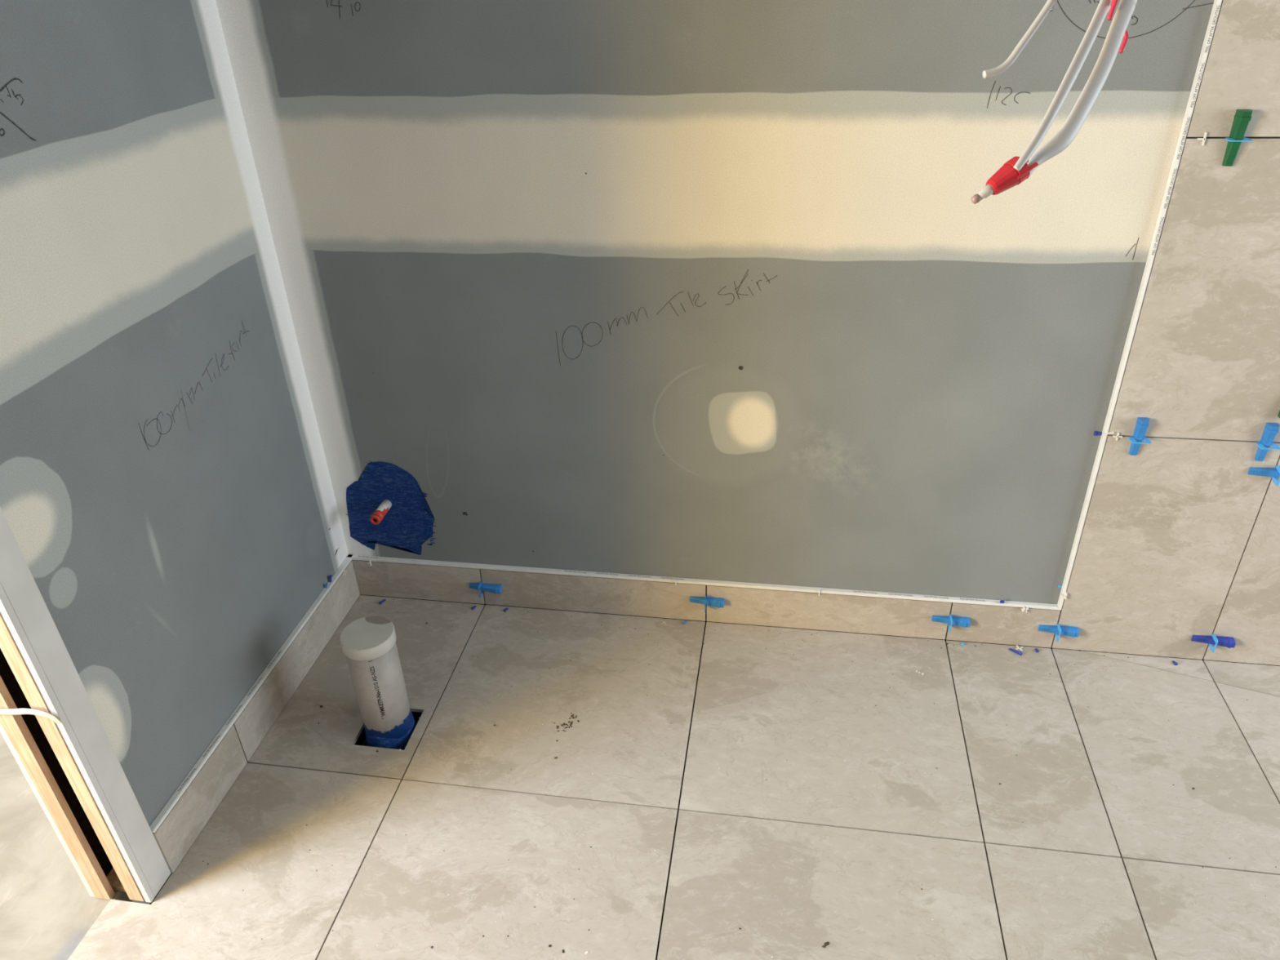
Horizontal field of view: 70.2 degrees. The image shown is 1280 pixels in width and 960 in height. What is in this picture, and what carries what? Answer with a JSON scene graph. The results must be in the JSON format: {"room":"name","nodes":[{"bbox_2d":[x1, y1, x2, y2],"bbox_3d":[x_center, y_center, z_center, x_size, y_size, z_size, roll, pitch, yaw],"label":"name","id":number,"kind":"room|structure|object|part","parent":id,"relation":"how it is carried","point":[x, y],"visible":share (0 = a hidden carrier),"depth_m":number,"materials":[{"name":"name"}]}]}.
{"room":"building under construction","nodes":[
{"label":"building under construction","id":0,"kind":"room"},
{"bbox_2d":[0,0,348,897],"bbox_3d":[-1.163,0.196,0.400,0.124,2.430,3.600,3,31,9],"label":"wall","id":1,"kind":"structure","parent":0,"point":[167,498],"depth_m":1.66,"materials":[{"name":"grey plasterboard"},{"name":"white joint compound"}]},
{"bbox_2d":[0,506,171,902],"bbox_3d":[-0.988,-0.182,1.349,0.123,2.090,0.356,3,31,9],"label":"door frame","id":2,"kind":"structure","parent":1,"relation":"in","point":[73,764],"depth_m":1.55,"materials":[{"name":"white wood"}]},
{"bbox_2d":[0,708,61,723],"bbox_3d":[-1.028,0.377,1.479,0.184,0.034,0.009,3,31,9],"label":"electrical cable","id":3,"kind":"object","parent":2,"relation":"attached to","point":[2,711],"visible":1,"depth_m":1.47,"materials":[{"name":"white plastic"}]},
{"bbox_3d":[-0.977,0.701,1.895,0.073,0.014,0.335,3,31,9],"label":"jamb plate","id":4,"kind":"part","parent":2,"relation":"part of","materials":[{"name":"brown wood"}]},
{"bbox_2d":[149,554,352,832],"bbox_3d":[-0.851,0.433,2.090,0.014,0.008,0.891,3,31,9],"label":"trim","id":5,"kind":"structure","parent":1,"relation":"attached to","point":[210,749],"depth_m":1.99,"materials":[{"name":"grey"}]},
{"bbox_2d":[152,560,359,872],"bbox_3d":[-0.849,0.488,2.123,0.014,0.117,0.891,3,31,9],"label":"baseboard","id":6,"kind":"structure","parent":1,"relation":"attached to","point":[181,827],"depth_m":2.02,"materials":[{"name":"beige tile"}]},
{"bbox_2d":[0,594,1279,959],"bbox_3d":[-0.954,0.847,1.704,6.770,0.060,5.200,3,31,9],"label":"floor","id":7,"kind":"structure","parent":0,"point":[1079,834],"depth_m":1.86,"materials":[{"name":"beige tile"}]},
{"bbox_2d":[339,616,416,750],"bbox_3d":[-0.579,0.462,2.031,0.120,0.318,0.120,3,31,9],"label":"pipe","id":8,"kind":"object","parent":7,"relation":"on","point":[368,643],"visible":0.94,"depth_m":1.98,"materials":[{"name":"white plastic"}]},
{"bbox_2d":[369,666,379,690],"bbox_3d":[-0.568,0.424,1.948,0.009,0.067,0.001,-9,32,-12],"label":"print","id":9,"kind":"object","parent":8,"relation":"on","point":[374,671],"depth_m":1.95,"materials":[{"name":"black paint"}]},
{"bbox_2d":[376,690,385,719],"bbox_3d":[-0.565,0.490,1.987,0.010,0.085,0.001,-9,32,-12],"label":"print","id":10,"kind":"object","parent":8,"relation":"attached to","point":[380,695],"depth_m":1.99,"materials":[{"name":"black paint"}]},
{"bbox_2d":[202,600,1279,953],"bbox_3d":[0.318,0.709,1.797,2.326,0.003,1.282,3,31,9],"label":"debris","id":11,"kind":"object","parent":7,"relation":"on","point":[825,944],"depth_m":2.07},
{"bbox_2d":[217,632,1270,957],"bbox_3d":[0.254,0.733,1.760,2.213,0.002,1.342,3,31,9],"label":"crumbs","id":12,"kind":"object","parent":7,"relation":"on","point":[922,673],"visible":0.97,"depth_m":1.90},
{"bbox_2d":[1008,648,1022,655],"bbox_3d":[0.922,0.419,2.236,0.007,0.007,0.032,-28,39,-36],"label":"spacer","id":13,"kind":"object","parent":7,"relation":"on","point":[1020,653],"visible":1,"depth_m":2.23,"materials":[{"name":"blue plastic"}]},
{"bbox_2d":[1015,644,1022,651],"bbox_3d":[0.936,0.415,2.246,0.016,0.003,0.016,12,34,22],"label":"spacer","id":14,"kind":"object","parent":7,"relation":"on","point":[1018,646],"visible":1,"depth_m":2.24,"materials":[{"name":"white plastic"}]},
{"bbox_2d":[215,0,1279,665],"bbox_3d":[0.801,-0.642,1.705,3.525,2.460,0.104,3,31,9],"label":"wall","id":15,"kind":"structure","parent":0,"point":[714,290],"depth_m":1.90,"materials":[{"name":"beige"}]},
{"bbox_2d":[369,499,391,524],"bbox_3d":[-0.660,0.082,2.321,0.027,0.027,0.080,3,31,9],"label":"pipe stub","id":16,"kind":"object","parent":15,"relation":"attached to","point":[379,514],"visible":1,"depth_m":2.31,"materials":[{"name":"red plastic"}]},
{"bbox_2d":[477,581,483,598],"bbox_3d":[-0.422,0.289,2.421,0.002,0.039,0.036,3,31,9],"label":"clip","id":17,"kind":"object","parent":15,"relation":"attached to","point":[480,583],"visible":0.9,"depth_m":2.41,"materials":[{"name":"blue plastic"}]},
{"bbox_2d":[469,582,502,594],"bbox_3d":[-0.412,0.289,2.420,0.088,0.022,0.021,3,31,9],"label":"wedge","id":18,"kind":"object","parent":15,"relation":"attached to","point":[496,588],"visible":0.99,"depth_m":2.42,"materials":[{"name":"blue plastic"}]},
{"bbox_2d":[347,554,1062,609],"bbox_3d":[0.111,0.257,2.324,1.824,0.008,0.014,3,31,9],"label":"trim","id":19,"kind":"structure","parent":15,"relation":"attached to","point":[432,562],"depth_m":2.31,"materials":[{"name":"grey plastic"}]},
{"bbox_2d":[704,595,706,612],"bbox_3d":[0.168,0.313,2.326,0.002,0.039,0.036,3,31,9],"label":"clip","id":20,"kind":"object","parent":15,"relation":"attached to","point":[705,595],"visible":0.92,"depth_m":2.31,"materials":[{"name":"blue plastic"}]},
{"bbox_2d":[352,560,1060,647],"bbox_3d":[0.113,0.312,2.358,1.824,0.117,0.014,3,31,9],"label":"baseboard","id":21,"kind":"structure","parent":15,"relation":"attached to","point":[989,624],"depth_m":2.34,"materials":[{"name":"beige tile"}]},
{"bbox_2d":[689,595,724,608],"bbox_3d":[0.170,0.313,2.327,0.088,0.022,0.021,3,31,9],"label":"wedge","id":22,"kind":"object","parent":15,"relation":"attached to","point":[718,602],"visible":1,"depth_m":2.32,"materials":[{"name":"blue plastic"}]},
{"bbox_2d":[948,613,952,632],"bbox_3d":[0.762,0.349,2.239,0.002,0.039,0.036,3,31,9],"label":"clip","id":23,"kind":"object","parent":15,"relation":"attached to","point":[950,615],"visible":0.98,"depth_m":2.23,"materials":[{"name":"blue plastic"}]},
{"bbox_2d":[931,615,970,627],"bbox_3d":[0.764,0.349,2.239,0.088,0.022,0.021,3,31,9],"label":"wedge","id":24,"kind":"object","parent":15,"relation":"attached to","point":[964,622],"visible":1,"depth_m":2.24,"materials":[{"name":"blue plastic"}]},
{"bbox_2d":[1021,605,1028,612],"bbox_3d":[0.927,0.311,2.194,0.015,0.015,0.008,3,31,9],"label":"spacer","id":25,"kind":"object","parent":15,"relation":"attached to","point":[1024,608],"visible":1,"depth_m":2.19,"materials":[{"name":"white plastic"}]},
{"bbox_2d":[1054,623,1061,642],"bbox_3d":[1.010,0.367,2.204,0.002,0.039,0.036,3,31,9],"label":"clip","id":26,"kind":"object","parent":15,"relation":"attached to","point":[1057,637],"visible":1,"depth_m":2.20,"materials":[{"name":"blue plastic"}]},
{"bbox_2d":[1037,624,1079,637],"bbox_3d":[1.012,0.367,2.204,0.088,0.022,0.021,3,31,9],"label":"wedge","id":27,"kind":"object","parent":15,"relation":"attached to","point":[1071,631],"visible":1,"depth_m":2.20,"materials":[{"name":"blue plastic"}]},
{"bbox_2d":[1062,591,1066,599],"bbox_3d":[1.004,0.274,2.157,0.009,0.016,0.008,3,31,9],"label":"spacer","id":28,"kind":"object","parent":15,"relation":"attached to","point":[1065,594],"visible":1,"depth_m":2.15,"materials":[{"name":"white plastic"}]},
{"bbox_2d":[1093,431,1102,435],"bbox_3d":[0.985,-0.099,1.952,0.022,0.009,0.006,3,31,9],"label":"spacer","id":29,"kind":"object","parent":15,"relation":"attached to","point":[1095,433],"visible":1,"depth_m":1.95,"materials":[{"name":"blue plastic"}]},
{"bbox_2d":[1103,431,1114,435],"bbox_3d":[0.996,-0.100,1.934,0.020,0.006,0.004,3,31,9],"label":"spacer","id":30,"kind":"object","parent":15,"relation":"attached to","point":[1108,433],"visible":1,"depth_m":1.93,"materials":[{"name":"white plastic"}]},
{"bbox_2d":[1112,431,1122,440],"bbox_3d":[1.014,-0.092,1.935,0.018,0.018,0.004,3,31,9],"label":"spacer","id":31,"kind":"object","parent":15,"relation":"attached to","point":[1117,436],"visible":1,"depth_m":1.93,"materials":[{"name":"white plastic"}]},
{"bbox_2d":[1128,417,1149,455],"bbox_3d":[1.053,-0.088,1.921,0.022,0.088,0.021,3,31,9],"label":"wedge","id":32,"kind":"object","parent":15,"relation":"attached to","point":[1142,423],"visible":1,"depth_m":1.91,"materials":[{"name":"blue plastic"}]},
{"bbox_2d":[1057,0,1222,608],"bbox_3d":[0.972,-0.671,1.602,0.008,2.274,0.015,3,31,9],"label":"trim","id":33,"kind":"structure","parent":15,"relation":"attached to","point":[1217,3],"depth_m":1.76,"materials":[{"name":"grey"}]},
{"bbox_2d":[1128,435,1151,444],"bbox_3d":[1.052,-0.086,1.921,0.039,0.002,0.036,3,31,9],"label":"clip","id":34,"kind":"object","parent":15,"relation":"attached to","point":[1131,438],"visible":0.9,"depth_m":1.91,"materials":[{"name":"blue plastic"}]},
{"bbox_2d":[1152,215,1164,254],"bbox_3d":[0.978,-0.461,1.720,0.005,0.074,0.001,3,31,9],"label":"print","id":35,"kind":"object","parent":15,"relation":"attached to","point":[1164,215],"depth_m":1.72},
{"bbox_2d":[1164,168,1177,208],"bbox_3d":[0.975,-0.537,1.674,0.005,0.074,0.001,3,31,9],"label":"print","id":36,"kind":"object","parent":15,"relation":"attached to","point":[1171,182],"depth_m":1.67},
{"bbox_2d":[1177,118,1190,159],"bbox_3d":[0.972,-0.612,1.629,0.005,0.074,0.001,3,31,9],"label":"print","id":37,"kind":"object","parent":15,"relation":"attached to","point":[1185,131],"depth_m":1.64},
{"bbox_2d":[1190,62,1204,106],"bbox_3d":[0.970,-0.688,1.584,0.005,0.074,0.001,3,31,9],"label":"print","id":38,"kind":"object","parent":15,"relation":"attached to","point":[1202,65],"depth_m":1.58},
{"bbox_2d":[1197,132,1207,145],"bbox_3d":[1.001,-0.608,1.624,0.012,0.022,0.004,3,31,9],"label":"spacer","id":39,"kind":"object","parent":15,"relation":"attached to","point":[1203,139],"visible":1,"depth_m":1.62,"materials":[{"name":"white plastic"}]},
{"bbox_2d":[1204,3,1220,51],"bbox_3d":[0.967,-0.763,1.538,0.005,0.074,0.001,3,31,9],"label":"print","id":40,"kind":"object","parent":15,"relation":"attached to","point":[1220,3],"depth_m":1.54},
{"bbox_2d":[1191,635,1235,648],"bbox_3d":[1.354,0.382,2.151,0.088,0.022,0.021,3,31,9],"label":"wedge","id":41,"kind":"object","parent":15,"relation":"attached to","point":[1228,642],"visible":1,"depth_m":2.15,"materials":[{"name":"blue plastic"}]},
{"bbox_2d":[1208,633,1217,653],"bbox_3d":[1.352,0.383,2.150,0.002,0.039,0.036,3,31,9],"label":"clip","id":42,"kind":"object","parent":15,"relation":"attached to","point":[1212,649],"visible":1,"depth_m":2.14,"materials":[{"name":"blue plastic"}]},
{"bbox_2d":[1222,109,1253,166],"bbox_3d":[1.054,-0.602,1.607,0.023,0.095,0.023,3,31,9],"label":"wedge","id":43,"kind":"object","parent":15,"relation":"attached to","point":[1242,118],"visible":1,"depth_m":1.60,"materials":[{"name":"green plastic"}]},
{"bbox_2d":[1225,137,1253,142],"bbox_3d":[1.054,-0.601,1.607,0.039,0.002,0.036,3,31,9],"label":"clip","id":44,"kind":"object","parent":15,"relation":"attached to","point":[1246,140],"visible":1,"depth_m":1.59,"materials":[{"name":"blue plastic"}]},
{"bbox_2d":[1247,466,1279,478],"bbox_3d":[1.332,-0.012,1.915,0.088,0.022,0.021,3,31,9],"label":"wedge","id":45,"kind":"object","parent":15,"relation":"attached to","point":[1265,472],"visible":1,"depth_m":1.92,"materials":[{"name":"blue plastic"}]},
{"bbox_2d":[1254,422,1279,461],"bbox_3d":[1.297,-0.075,1.884,0.022,0.088,0.021,3,31,9],"label":"wedge","id":46,"kind":"object","parent":15,"relation":"attached to","point":[1271,429],"visible":1,"depth_m":1.88,"materials":[{"name":"blue plastic"}]},
{"bbox_2d":[1256,440,1279,449],"bbox_3d":[1.297,-0.072,1.884,0.039,0.002,0.036,3,31,9],"label":"clip","id":47,"kind":"object","parent":15,"relation":"attached to","point":[1259,444],"visible":0.88,"depth_m":1.88,"materials":[{"name":"blue plastic"}]},
{"bbox_2d":[1271,465,1279,485],"bbox_3d":[1.337,-0.011,1.913,0.002,0.039,0.036,3,31,9],"label":"clip","id":48,"kind":"object","parent":15,"relation":"attached to","point":[1275,481],"visible":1,"depth_m":1.91,"materials":[{"name":"blue plastic"}]},
{"bbox_3d":[-1.134,-0.878,-0.205,6.800,0.030,3.690,3,31,9],"label":"ceiling","id":49,"kind":"structure","parent":0,"visible":0},
{"bbox_2d":[982,0,1057,78],"bbox_3d":[0.328,-0.720,0.415,0.244,0.970,0.018,-15,33,-21],"label":"electrical cable","id":50,"kind":"object","parent":49,"relation":"hanging from","point":[1050,5],"visible":1,"depth_m":0.62,"materials":[{"name":"white plastic"}]},
{"bbox_2d":[1013,0,1111,170],"bbox_3d":[0.357,-0.695,0.426,0.289,1.026,0.024,-19,35,-26],"label":"electrical cable","id":51,"kind":"object","parent":49,"relation":"hanging from","point":[1104,6],"visible":1,"depth_m":0.62,"materials":[{"name":"white plastic"}]},
{"bbox_2d":[970,155,1038,204],"bbox_3d":[0.249,-0.207,0.627,0.043,0.029,0.018,-12,32,-16],"label":"connector","id":52,"kind":"object","parent":51,"relation":"attached to","point":[1006,177],"visible":1,"depth_m":0.62,"materials":[{"name":"red plastic"}]},
{"bbox_2d":[1026,0,1137,178],"bbox_3d":[0.379,-0.698,0.437,0.304,1.035,0.030,-17,34,-23],"label":"electrical cable","id":53,"kind":"object","parent":49,"relation":"hanging from","point":[1100,73],"visible":1,"depth_m":0.63,"materials":[{"name":"white plastic"}]},
{"bbox_2d":[1106,0,1118,20],"bbox_3d":[0.384,-0.739,0.412,0.196,0.938,0.014,-17,34,-24],"label":"wire","id":54,"kind":"object","parent":49,"relation":"hanging from","point":[1114,2],"visible":1,"depth_m":0.61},
{"bbox_2d":[1118,0,1128,53],"bbox_3d":[0.426,-0.753,0.460,0.208,0.964,0.026,-14,33,-19],"label":"wire","id":55,"kind":"object","parent":49,"relation":"hanging from","point":[1126,35],"visible":0.42,"depth_m":0.66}
]}

